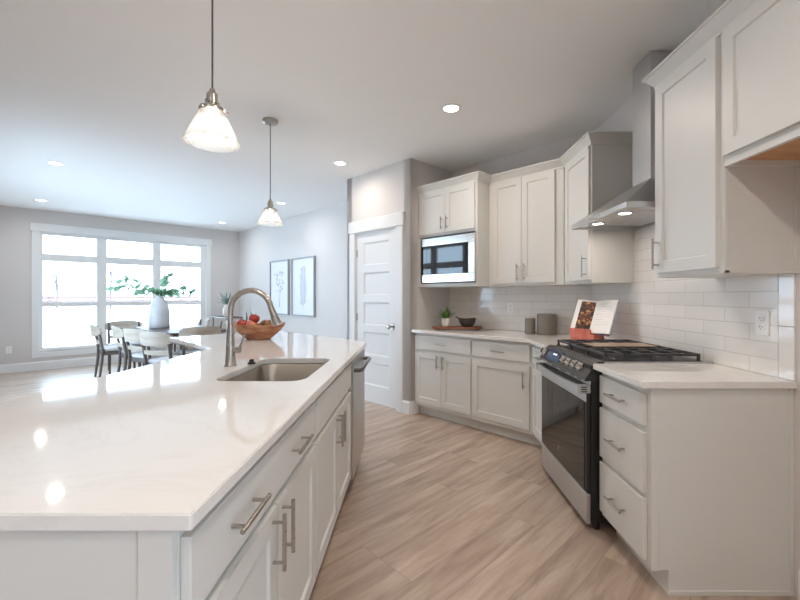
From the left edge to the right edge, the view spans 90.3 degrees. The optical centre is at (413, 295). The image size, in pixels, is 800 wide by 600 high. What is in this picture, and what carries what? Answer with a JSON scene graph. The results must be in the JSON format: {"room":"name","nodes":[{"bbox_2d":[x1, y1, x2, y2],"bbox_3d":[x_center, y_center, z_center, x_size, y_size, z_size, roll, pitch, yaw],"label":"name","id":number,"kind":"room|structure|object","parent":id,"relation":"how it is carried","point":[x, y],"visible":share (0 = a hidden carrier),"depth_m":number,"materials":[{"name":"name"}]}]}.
{"room":"kitchen","nodes":[
{"label":"kitchen","id":0,"kind":"room"},
{"bbox_2d":[0,205,238,364],"bbox_3d":[-5.539,-0.104,7.834,4.094,2.761,0.140,0,0,-45],"label":"wall","id":1,"kind":"structure","parent":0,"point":[15,233],"depth_m":6.76,"materials":[{"name":"white paint"}]},
{"bbox_2d":[6,346,11,353],"bbox_3d":[-6.692,0.893,6.576,0.072,0.116,0.010,0,0,-45],"label":"wall outlet","id":2,"kind":"object","parent":1,"relation":"attached to","point":[9,348],"visible":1,"depth_m":6.58,"materials":[{"name":"white plastic"}]},
{"bbox_2d":[0,348,192,373],"bbox_3d":[-5.484,1.201,7.779,4.094,0.150,0.015,0,0,-45],"label":"baseboard","id":3,"kind":"structure","parent":1,"relation":"attached to","point":[64,363],"depth_m":6.96,"materials":[{"name":"white paint"}]},
{"bbox_2d":[30,222,211,357],"bbox_3d":[-5.518,-0.094,7.809,2.900,2.310,0.126,0,0,-45],"label":"window","id":4,"kind":"structure","parent":1,"relation":"attached to","point":[38,230],"depth_m":7.45,"materials":[{"name":"white paint"}]},
{"bbox_2d":[347,178,351,339],"bbox_3d":[-0.568,-0.104,5.276,0.100,2.761,0.680,0,0,44],"label":"wall","id":5,"kind":"structure","parent":0,"point":[349,219],"depth_m":5.05,"materials":[{"name":"white paint"}]},
{"bbox_2d":[0,0,725,231],"bbox_3d":[-2.647,-1.545,3.046,8.779,0.120,12.692,0,0,0],"label":"ceiling","id":6,"kind":"structure","parent":0,"point":[110,91],"depth_m":2.87,"materials":[{"name":"white paint"}]},
{"bbox_2d":[45,161,64,165],"bbox_3d":[-4.000,-1.482,4.444,0.168,0.006,0.168,0,0,0],"label":"recessed light","id":7,"kind":"object","parent":6,"relation":"in","point":[48,162],"visible":1,"depth_m":4.45,"materials":[{"name":"white"}]},
{"bbox_2d":[183,0,239,152],"bbox_3d":[-0.783,-1.040,1.550,0.201,0.890,0.201,0,0,0],"label":"pendant light","id":8,"kind":"object","parent":6,"relation":"hanging from","point":[210,118],"visible":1,"depth_m":1.51,"materials":[{"name":"white glass"}]},
{"bbox_2d":[198,88,225,115],"bbox_3d":[-0.783,-0.760,1.550,0.098,0.095,0.098,0,0,0],"label":"socket","id":9,"kind":"object","parent":8,"relation":"attached to","point":[212,103],"depth_m":1.53,"materials":[{"name":"silver metal"}]},
{"bbox_2d":[258,117,282,225],"bbox_3d":[-1.207,-1.045,3.358,0.201,0.880,0.201,0,0,0],"label":"pendant light","id":10,"kind":"object","parent":6,"relation":"hanging from","point":[269,121],"visible":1,"depth_m":3.34,"materials":[{"name":"white glass"}]},
{"bbox_2d":[264,199,275,211],"bbox_3d":[-1.207,-0.770,3.358,0.098,0.095,0.098,0,0,0],"label":"socket","id":11,"kind":"object","parent":10,"relation":"attached to","point":[270,208],"depth_m":3.34,"materials":[{"name":"silver metal"}]},
{"bbox_2d":[333,161,347,165],"bbox_3d":[-0.815,-1.482,4.444,0.168,0.006,0.168,0,0,0],"label":"recessed light","id":12,"kind":"object","parent":6,"relation":"in","point":[338,163],"visible":1,"depth_m":4.45,"materials":[{"name":"white"}]},
{"bbox_2d":[441,103,461,113],"bbox_3d":[0.300,-1.482,3.144,0.168,0.006,0.168,0,0,0],"label":"recessed light","id":13,"kind":"object","parent":6,"relation":"in","point":[450,108],"visible":1,"depth_m":3.14,"materials":[{"name":"white paint"}]},
{"bbox_2d":[347,158,416,401],"bbox_3d":[-0.400,-0.104,4.707,1.135,2.761,0.100,0,0,44],"label":"wall","id":14,"kind":"structure","parent":0,"point":[379,192],"depth_m":4.54,"materials":[{"name":"white paint"}]},
{"bbox_2d":[356,228,394,407],"bbox_3d":[-0.461,0.252,4.680,0.717,2.025,0.127,0,0,44],"label":"door","id":15,"kind":"structure","parent":14,"relation":"in","point":[375,252],"depth_m":4.68,"materials":[{"name":"white paint"}]},
{"bbox_2d":[348,212,403,412],"bbox_3d":[-0.425,0.178,4.712,0.986,2.195,0.126,0,0,44],"label":"trim","id":16,"kind":"structure","parent":14,"relation":"attached to","point":[396,220],"depth_m":4.41,"materials":[{"name":"white paint"}]},
{"bbox_2d":[402,400,410,414],"bbox_3d":[-0.440,1.206,4.665,1.135,0.140,0.017,0,0,44],"label":"baseboard","id":17,"kind":"structure","parent":14,"relation":"attached to","point":[406,405],"depth_m":4.30,"materials":[{"name":"white paint"}]},
{"bbox_2d":[0,361,797,599],"bbox_3d":[-2.647,1.336,3.046,8.779,0.120,12.692,0,0,0],"label":"floor","id":18,"kind":"structure","parent":0,"point":[432,508],"depth_m":2.21,"materials":[{"name":"brown wood"}]},
{"bbox_2d":[89,324,135,377],"bbox_3d":[-4.740,0.857,6.262,0.566,0.842,0.540,0,0,-45],"label":"dining chair","id":19,"kind":"object","parent":18,"relation":"on","point":[95,331],"visible":0.77,"depth_m":6.05,"materials":[{"name":"grey wood"}]},
{"bbox_2d":[105,321,142,373],"bbox_3d":[-4.942,0.857,6.809,0.540,0.842,0.566,0,0,-38],"label":"dining chair","id":20,"kind":"object","parent":18,"relation":"on","point":[121,324],"visible":0.54,"depth_m":6.86,"materials":[{"name":"beige fabric"}]},
{"bbox_2d":[111,326,159,372],"bbox_3d":[-4.121,0.857,5.892,0.540,0.842,0.566,0,0,45],"label":"dining chair","id":21,"kind":"object","parent":18,"relation":"on","point":[117,333],"visible":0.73,"depth_m":5.65,"materials":[{"name":"brown wood"}]},
{"bbox_2d":[123,329,178,369],"bbox_3d":[-3.651,0.857,5.525,0.540,0.842,0.566,0,0,24],"label":"dining chair","id":22,"kind":"object","parent":18,"relation":"on","point":[130,335],"visible":0.53,"depth_m":5.34,"materials":[{"name":"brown wood"}]},
{"bbox_2d":[0,402,315,599],"bbox_3d":[-0.725,0.835,1.132,0.750,0.883,0.916,0,0,0],"label":"base cabinet","id":23,"kind":"object","parent":18,"relation":"on","point":[258,542],"depth_m":0.78,"materials":[{"name":"white paint"}]},
{"bbox_2d":[0,331,365,530],"bbox_3d":[-1.248,0.377,2.418,1.760,0.030,3.516,0,0,0],"label":"countertop","id":24,"kind":"structure","parent":23,"relation":"on","point":[157,446],"depth_m":1.03,"materials":[{"name":"white stone"}]},
{"bbox_2d":[248,359,255,364],"bbox_3d":[-0.862,0.349,2.120,0.040,0.026,0.040,0,0,0],"label":"switch","id":25,"kind":"object","parent":24,"relation":"on","point":[251,361],"visible":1,"depth_m":2.11,"materials":[{"name":"grey plastic"}]},
{"bbox_2d":[224,288,281,366],"bbox_3d":[-0.831,0.159,2.060,0.297,0.405,0.062,0,0,0],"label":"kitchen faucet","id":26,"kind":"object","parent":24,"relation":"on","point":[231,349],"visible":1,"depth_m":2.05,"materials":[{"name":"silver metal"}]},
{"bbox_2d":[233,322,285,339],"bbox_3d":[-1.297,0.290,3.330,0.450,0.143,0.260,0,0,0],"label":"dough bowl","id":27,"kind":"object","parent":24,"relation":"on","point":[251,332],"visible":0.9,"depth_m":3.24,"materials":[{"name":"brown wood"}]},
{"bbox_2d":[237,319,245,324],"bbox_3d":[-1.431,0.229,3.317,0.078,0.073,0.080,0,0,39],"label":"apple","id":28,"kind":"object","parent":27,"relation":"in","point":[240,321],"visible":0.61,"depth_m":3.29,"materials":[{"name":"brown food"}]},
{"bbox_2d":[246,320,255,324],"bbox_3d":[-1.338,0.237,3.278,0.077,0.074,0.080,0,0,0],"label":"apple","id":29,"kind":"object","parent":27,"relation":"in","point":[249,322],"visible":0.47,"depth_m":3.25,"materials":[{"name":"brown food"}]},
{"bbox_2d":[249,314,259,322],"bbox_3d":[-1.336,0.187,3.343,0.088,0.082,0.086,0,0,30],"label":"apple","id":30,"kind":"object","parent":27,"relation":"in","point":[253,317],"visible":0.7,"depth_m":3.31,"materials":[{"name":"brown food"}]},
{"bbox_2d":[264,320,271,324],"bbox_3d":[-1.186,0.230,3.296,0.099,0.068,0.068,0,0,14],"label":"pear","id":31,"kind":"object","parent":27,"relation":"in","point":[267,322],"visible":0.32,"depth_m":3.27,"materials":[{"name":"brown food"}]},
{"bbox_2d":[227,363,323,380],"bbox_3d":[-0.667,0.501,2.000,0.442,0.217,0.672,0,0,0],"label":"sink","id":32,"kind":"object","parent":24,"relation":"in","point":[275,371],"visible":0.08,"depth_m":2.31,"materials":[{"name":"silver metal"}]},
{"bbox_2d":[139,332,183,365],"bbox_3d":[-3.125,0.857,5.087,0.540,0.842,0.566,0,0,18],"label":"dining chair","id":33,"kind":"object","parent":18,"relation":"on","point":[146,338],"visible":0.56,"depth_m":4.86,"materials":[{"name":"beige fabric"}]},
{"bbox_2d":[135,324,225,365],"bbox_3d":[-3.827,0.902,6.497,1.900,0.752,0.940,0,0,45],"label":"dining table","id":34,"kind":"object","parent":18,"relation":"on","point":[173,330],"visible":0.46,"depth_m":6.24,"materials":[{"name":"brown wood"}]},
{"bbox_2d":[148,296,169,328],"bbox_3d":[-4.190,0.261,6.560,0.304,0.530,0.304,0,0,0],"label":"ceramic vase","id":35,"kind":"object","parent":34,"relation":"on","point":[159,312],"visible":0.96,"depth_m":6.45,"materials":[{"name":"white ceramic"}]},
{"bbox_2d":[107,283,155,295],"bbox_3d":[-4.482,-0.084,6.376,0.697,0.246,0.162,0,0,-30],"label":"branch","id":36,"kind":"object","parent":35,"relation":"in","point":[117,288],"visible":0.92,"depth_m":6.34,"materials":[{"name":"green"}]},
{"bbox_2d":[115,275,157,295],"bbox_3d":[-4.475,-0.150,6.450,0.618,0.378,0.157,0,0,-19],"label":"branch","id":37,"kind":"object","parent":35,"relation":"in","point":[126,277],"visible":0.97,"depth_m":6.42,"materials":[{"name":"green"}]},
{"bbox_2d":[133,287,162,295],"bbox_3d":[-4.298,-0.053,6.457,0.167,0.181,0.404,0,0,39],"label":"branch","id":38,"kind":"object","parent":35,"relation":"in","point":[142,291],"visible":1,"depth_m":6.41,"materials":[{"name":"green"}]},
{"bbox_2d":[155,287,169,297],"bbox_3d":[-4.151,-0.053,6.657,0.211,0.180,0.234,0,0,0],"label":"branch","id":39,"kind":"object","parent":35,"relation":"in","point":[165,289],"visible":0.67,"depth_m":6.60,"materials":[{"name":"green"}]},
{"bbox_2d":[159,273,173,296],"bbox_3d":[-4.089,-0.179,6.581,0.253,0.432,0.152,0,0,-19],"label":"branch","id":40,"kind":"object","parent":35,"relation":"in","point":[164,281],"visible":0.99,"depth_m":6.57,"materials":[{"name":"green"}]},
{"bbox_2d":[160,285,186,295],"bbox_3d":[-4.025,-0.075,6.684,0.421,0.225,0.122,0,0,-41],"label":"branch","id":41,"kind":"object","parent":35,"relation":"in","point":[184,287],"visible":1,"depth_m":6.72,"materials":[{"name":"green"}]},
{"bbox_2d":[161,289,197,297],"bbox_3d":[-3.962,-0.046,6.743,0.153,0.169,0.586,0,0,42],"label":"branch","id":42,"kind":"object","parent":35,"relation":"in","point":[171,290],"visible":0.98,"depth_m":6.74,"materials":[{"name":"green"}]},
{"bbox_2d":[174,318,209,351],"bbox_3d":[-4.159,0.857,7.508,0.540,0.842,0.566,0,0,45],"label":"dining chair","id":43,"kind":"object","parent":18,"relation":"on","point":[206,321],"visible":0.2,"depth_m":7.70,"materials":[{"name":"brown wood"}]},
{"bbox_2d":[177,326,220,354],"bbox_3d":[-3.178,0.857,5.861,0.540,0.842,0.566,0,0,-40],"label":"dining chair","id":44,"kind":"object","parent":18,"relation":"on","point":[206,330],"visible":0.38,"depth_m":5.65,"materials":[{"name":"beige fabric"}]},
{"bbox_2d":[218,320,226,329],"bbox_3d":[-3.448,0.857,6.876,0.540,0.842,0.566,0,0,45],"label":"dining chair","id":45,"kind":"object","parent":18,"relation":"on","point":[223,324],"visible":0.11,"depth_m":7.15,"materials":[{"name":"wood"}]},
{"bbox_2d":[211,316,242,325],"bbox_3d":[-3.900,0.851,8.320,0.840,0.850,0.340,0,0,45],"label":"console table","id":46,"kind":"object","parent":18,"relation":"on","point":[224,317],"visible":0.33,"depth_m":8.26,"materials":[{"name":"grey wood"}]},
{"bbox_2d":[216,292,233,316],"bbox_3d":[-3.895,0.161,8.297,0.519,0.529,0.448,0,0,15],"label":"plant","id":47,"kind":"object","parent":46,"relation":"on","point":[225,300],"visible":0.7,"depth_m":8.23,"materials":[{"name":"grey plant"}]},
{"bbox_2d":[311,364,350,576],"bbox_3d":[-0.679,0.835,2.042,0.658,0.883,0.900,0,0,0],"label":"base cabinet","id":48,"kind":"object","parent":18,"relation":"on","point":[332,441],"visible":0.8,"depth_m":1.93,"materials":[{"name":"white paint"}]},
{"bbox_2d":[348,348,370,479],"bbox_3d":[-0.644,0.836,2.796,0.649,0.880,0.600,0,0,0],"label":"dishwasher","id":49,"kind":"object","parent":18,"relation":"on","point":[358,364],"visible":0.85,"depth_m":2.70,"materials":[{"name":"grey metal"}]},
{"bbox_2d":[415,333,476,427],"bbox_3d":[0.478,0.835,4.241,0.765,0.883,0.658,0,0,44],"label":"base cabinet","id":50,"kind":"object","parent":18,"relation":"on","point":[443,363],"visible":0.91,"depth_m":4.00,"materials":[{"name":"white paint"}]},
{"bbox_2d":[411,328,569,347],"bbox_3d":[0.869,0.377,3.663,2.134,0.030,0.951,0,0,44],"label":"countertop","id":51,"kind":"structure","parent":50,"relation":"on","point":[541,341],"depth_m":3.72,"materials":[{"name":"white stone"}]},
{"bbox_2d":[432,326,482,329],"bbox_3d":[0.474,0.345,4.290,0.540,0.034,0.170,0,0,-1],"label":"serving board","id":52,"kind":"object","parent":51,"relation":"on","point":[433,327],"visible":0.97,"depth_m":4.21,"materials":[{"name":"red wood"}]},
{"bbox_2d":[434,307,456,326],"bbox_3d":[0.346,0.214,4.324,0.289,0.228,0.265,0,0,-32],"label":"potted plant","id":53,"kind":"object","parent":52,"relation":"on","point":[445,316],"visible":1,"depth_m":4.25,"materials":[{"name":"green plant"}]},
{"bbox_2d":[455,316,475,326],"bbox_3d":[0.580,0.271,4.275,0.187,0.113,0.187,0,0,45],"label":"stoneware bowl","id":54,"kind":"object","parent":52,"relation":"on","point":[465,322],"visible":1,"depth_m":4.21,"materials":[{"name":"brown"}]},
{"bbox_2d":[525,318,534,333],"bbox_3d":[1.118,0.287,3.800,0.096,0.150,0.096,0,0,0],"label":"canister","id":55,"kind":"object","parent":51,"relation":"on","point":[529,322],"visible":0.98,"depth_m":3.76,"materials":[{"name":"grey ceramic"}]},
{"bbox_2d":[537,314,556,334],"bbox_3d":[1.262,0.266,3.752,0.180,0.192,0.180,0,0,0],"label":"canister","id":56,"kind":"object","parent":51,"relation":"on","point":[546,323],"visible":0.99,"depth_m":3.68,"materials":[{"name":"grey ceramic"}]},
{"bbox_2d":[569,328,608,338],"bbox_3d":[1.409,0.240,3.100,0.212,0.245,0.285,0,0,-30],"label":"book stand","id":57,"kind":"object","parent":51,"relation":"on","point":[575,333],"visible":0.41,"depth_m":3.07,"materials":[{"name":"pink paint"}]},
{"bbox_2d":[570,300,619,334],"bbox_3d":[1.402,0.164,3.070,0.153,0.270,0.351,0,0,-30],"label":"cookbook","id":58,"kind":"object","parent":57,"relation":"on","point":[597,316],"visible":0.95,"depth_m":3.05,"materials":[{"name":"white paper"}]},
{"bbox_2d":[575,301,595,328],"bbox_3d":[1.357,0.159,3.133,0.123,0.236,0.110,0,0,-30],"label":"food picture","id":59,"kind":"object","parent":58,"relation":"attached to","point":[586,310],"depth_m":3.13},
{"bbox_2d":[472,338,541,445],"bbox_3d":[0.989,0.835,3.743,0.659,0.883,0.658,0,0,44],"label":"base cabinet","id":60,"kind":"object","parent":18,"relation":"on","point":[501,370],"visible":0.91,"depth_m":3.54,"materials":[{"name":"white paint"}]},
{"bbox_2d":[532,345,542,443],"bbox_3d":[1.280,0.835,3.138,0.648,0.883,0.461,0,0,0],"label":"base cabinet","id":61,"kind":"object","parent":18,"relation":"on","point":[536,373],"visible":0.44,"depth_m":3.21,"materials":[{"name":"white paint"}]},
{"bbox_2d":[536,339,713,529],"bbox_3d":[1.248,0.791,2.516,0.738,0.970,0.764,0,0,0],"label":"gas range","id":62,"kind":"object","parent":18,"relation":"on","point":[571,404],"visible":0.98,"depth_m":2.32,"materials":[{"name":"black metal"}]},
{"bbox_2d":[555,345,709,363],"bbox_3d":[1.307,0.366,2.518,0.580,0.022,0.760,0,0,0],"label":"cooktop","id":63,"kind":"object","parent":62,"relation":"in","point":[601,359],"depth_m":2.21,"materials":[{"name":"black metal"}]},
{"bbox_2d":[600,373,793,595],"bbox_3d":[1.289,0.835,1.911,0.665,0.883,0.442,0,0,0],"label":"base cabinet","id":64,"kind":"object","parent":18,"relation":"on","point":[697,484],"visible":0.97,"depth_m":1.70,"materials":[{"name":"white paint"}]},
{"bbox_2d":[593,364,796,388],"bbox_3d":[1.292,0.377,1.905,0.657,0.030,0.457,0,0,0],"label":"countertop","id":65,"kind":"structure","parent":64,"relation":"on","point":[643,376],"depth_m":1.79,"materials":[{"name":"white stone"}]},
{"bbox_2d":[239,134,583,338],"bbox_3d":[-1.168,-0.104,6.456,7.991,2.761,0.140,0,0,45],"label":"wall","id":66,"kind":"structure","parent":0,"point":[320,233],"depth_m":6.81,"materials":[{"name":"white paint"}]},
{"bbox_2d":[269,259,289,314],"bbox_3d":[-2.618,-0.167,7.776,0.770,1.055,0.045,0,0,45],"label":"framed print","id":67,"kind":"object","parent":66,"relation":"attached to","point":[279,271],"visible":0.91,"depth_m":7.74,"materials":[{"name":"grey paper"}]},
{"bbox_2d":[291,256,315,316],"bbox_3d":[-1.978,-0.167,7.136,0.046,1.055,0.800,0,0,-45],"label":"framed print","id":68,"kind":"object","parent":66,"relation":"attached to","point":[303,269],"visible":1,"depth_m":7.12,"materials":[{"name":"grey paper"}]},
{"bbox_2d":[416,171,492,287],"bbox_3d":[0.527,-0.640,4.247,0.828,1.088,0.594,0,0,44],"label":"upper cabinet","id":69,"kind":"object","parent":66,"relation":"attached to","point":[458,204],"visible":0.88,"depth_m":3.96,"materials":[{"name":"white paint"}]},
{"bbox_2d":[421,232,475,283],"bbox_3d":[0.495,-0.378,4.243,0.736,0.490,0.490,0,0,44],"label":"microwave","id":70,"kind":"object","parent":69,"relation":"in","point":[449,258],"visible":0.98,"depth_m":4.03,"materials":[{"name":"grey metal"}]},
{"bbox_2d":[507,302,513,313],"bbox_3d":[1.019,0.126,4.165,0.072,0.116,0.010,0,0,44],"label":"wall outlet","id":71,"kind":"object","parent":66,"relation":"attached to","point":[510,306],"visible":1,"depth_m":4.16,"materials":[{"name":"white plastic"}]},
{"bbox_2d":[449,285,591,333],"bbox_3d":[1.027,0.132,4.171,1.656,0.458,0.008,0,0,44],"label":"backsplash","id":72,"kind":"structure","parent":66,"relation":"attached to","point":[488,305],"depth_m":4.13,"materials":[{"name":"white tile"}]},
{"bbox_2d":[489,158,578,286],"bbox_3d":[1.128,-0.640,3.799,0.760,1.088,0.397,0,0,44],"label":"upper cabinet","id":73,"kind":"object","parent":66,"relation":"attached to","point":[527,203],"visible":0.88,"depth_m":3.66,"materials":[{"name":"white paint"}]},
{"bbox_2d":[404,158,449,400],"bbox_3d":[0.168,-0.104,4.548,0.100,2.761,0.667,0,0,44],"label":"wall","id":74,"kind":"structure","parent":0,"point":[428,300],"depth_m":4.34,"materials":[{"name":"white paint"}]},
{"bbox_2d":[411,401,418,414],"bbox_3d":[0.019,1.206,4.312,0.015,0.140,0.121,0,0,44],"label":"baseboard","id":75,"kind":"structure","parent":74,"relation":"attached to","point":[414,407],"depth_m":4.30,"materials":[{"name":"white paint"}]},
{"bbox_2d":[594,95,799,597],"bbox_3d":[1.682,-0.104,0.498,0.120,2.761,6.195,0,0,0],"label":"wall","id":76,"kind":"structure","parent":0,"point":[621,119],"depth_m":1.68,"materials":[{"name":"white paint"}]},
{"bbox_2d":[559,131,633,284],"bbox_3d":[1.434,-0.640,3.141,0.374,1.088,0.574,0,0,0],"label":"upper cabinet","id":77,"kind":"object","parent":76,"relation":"attached to","point":[598,167],"visible":0.85,"depth_m":2.91,"materials":[{"name":"white paint"}]},
{"bbox_2d":[571,50,672,229],"bbox_3d":[1.385,-0.983,2.519,0.473,1.003,0.748,0,0,0],"label":"range hood","id":78,"kind":"object","parent":76,"relation":"attached to","point":[633,209],"visible":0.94,"depth_m":2.45,"materials":[{"name":"silver metal"}]},
{"bbox_2d":[591,222,604,224],"bbox_3d":[1.246,-0.487,2.680,0.084,0.004,0.084,0,0,0],"label":"lamp","id":79,"kind":"object","parent":78,"relation":"on","point":[592,223],"depth_m":2.66,"materials":[{"name":"silver metal"}]},
{"bbox_2d":[617,211,632,214],"bbox_3d":[1.246,-0.487,2.340,0.084,0.004,0.084,0,0,0],"label":"lamp","id":80,"kind":"object","parent":78,"relation":"on","point":[619,212],"depth_m":2.33,"materials":[{"name":"silver metal"}]},
{"bbox_2d":[592,224,778,377],"bbox_3d":[1.618,-0.177,2.677,0.008,1.076,1.836,0,0,0],"label":"backsplash","id":81,"kind":"structure","parent":76,"relation":"attached to","point":[712,318],"depth_m":2.25,"materials":[{"name":"white tile"}]},
{"bbox_2d":[642,15,799,277],"bbox_3d":[1.434,-0.640,1.923,0.374,1.088,0.519,0,0,0],"label":"upper cabinet","id":82,"kind":"object","parent":76,"relation":"attached to","point":[713,220],"visible":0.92,"depth_m":1.74,"materials":[{"name":"white paint"}]},
{"bbox_2d":[712,0,799,166],"bbox_3d":[1.437,-0.863,1.207,0.368,0.642,0.920,0,0,0],"label":"upper cabinet","id":83,"kind":"object","parent":76,"relation":"attached to","point":[761,38],"visible":1,"depth_m":1.50,"materials":[{"name":"white paint"}]},
{"bbox_2d":[755,310,769,335],"bbox_3d":[1.609,0.124,1.834,0.010,0.116,0.072,0,0,0],"label":"wall outlet","id":84,"kind":"object","parent":76,"relation":"attached to","point":[762,317],"visible":1,"depth_m":1.83,"materials":[{"name":"white plastic"}]},
{"bbox_2d":[758,315,764,321],"bbox_3d":[1.606,0.104,1.834,0.003,0.033,0.033,0,0,0],"label":"receptacle","id":85,"kind":"object","parent":84,"relation":"attached to","point":[761,318],"depth_m":1.83,"materials":[{"name":"white plastic"}]},
{"bbox_2d":[758,324,764,330],"bbox_3d":[1.606,0.144,1.834,0.003,0.033,0.033,0,0,0],"label":"receptacle","id":86,"kind":"object","parent":84,"relation":"attached to","point":[761,327],"depth_m":1.83,"materials":[{"name":"white plastic"}]},
{"bbox_2d":[778,274,795,380],"bbox_3d":[1.618,0.133,1.720,0.008,0.455,0.073,0,0,0],"label":"trim","id":87,"kind":"structure","parent":76,"relation":"attached to","point":[786,283],"depth_m":1.71,"materials":[{"name":"white paint"}]},
{"bbox_2d":[798,569,799,599],"bbox_3d":[1.615,1.206,-0.420,0.015,0.140,4.160,0,0,0],"label":"baseboard","id":88,"kind":"structure","parent":76,"relation":"attached to","point":[799,569],"depth_m":1.66,"materials":[{"name":"white paint"}]},
{"label":"outside","id":89,"kind":"structure","parent":0,"visible":0},
{"bbox_2d":[43,305,198,347],"bbox_3d":[-39.164,1.836,39.164,240.000,0.120,240.000,0,0,-45],"label":"ground","id":90,"kind":"structure","parent":89,"point":[68,325],"depth_m":30.04,"materials":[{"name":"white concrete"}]},
{"bbox_2d":[43,261,71,308],"bbox_3d":[-49.236,-1.970,54.576,3.440,7.499,3.671,0,0,9],"label":"bare tree","id":91,"kind":"object","parent":90,"relation":"on","point":[55,280],"visible":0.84,"depth_m":54.55,"materials":[{"name":"grey plant"}]},
{"bbox_2d":[107,264,120,308],"bbox_3d":[-40.371,-1.472,53.393,2.927,6.503,2.901,0,0,-31],"label":"bare tree","id":92,"kind":"object","parent":90,"relation":"on","point":[110,272],"visible":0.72,"depth_m":53.17,"materials":[{"name":"grey plant"}]},
{"bbox_2d":[43,296,198,318],"bbox_3d":[-26.411,0.876,33.482,110.000,1.800,0.131,0,0,-45],"label":"fence","id":93,"kind":"object","parent":90,"relation":"on","point":[127,298],"visible":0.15,"depth_m":34.53,"materials":[{"name":"grey wood"}]},
{"bbox_2d":[142,266,166,287],"bbox_3d":[-39.079,-2.001,60.696,3.206,7.561,3.342,0,0,-4],"label":"bare tree","id":94,"kind":"object","parent":90,"relation":"on","point":[161,266],"visible":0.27,"depth_m":60.37,"materials":[{"name":"grey plant"}]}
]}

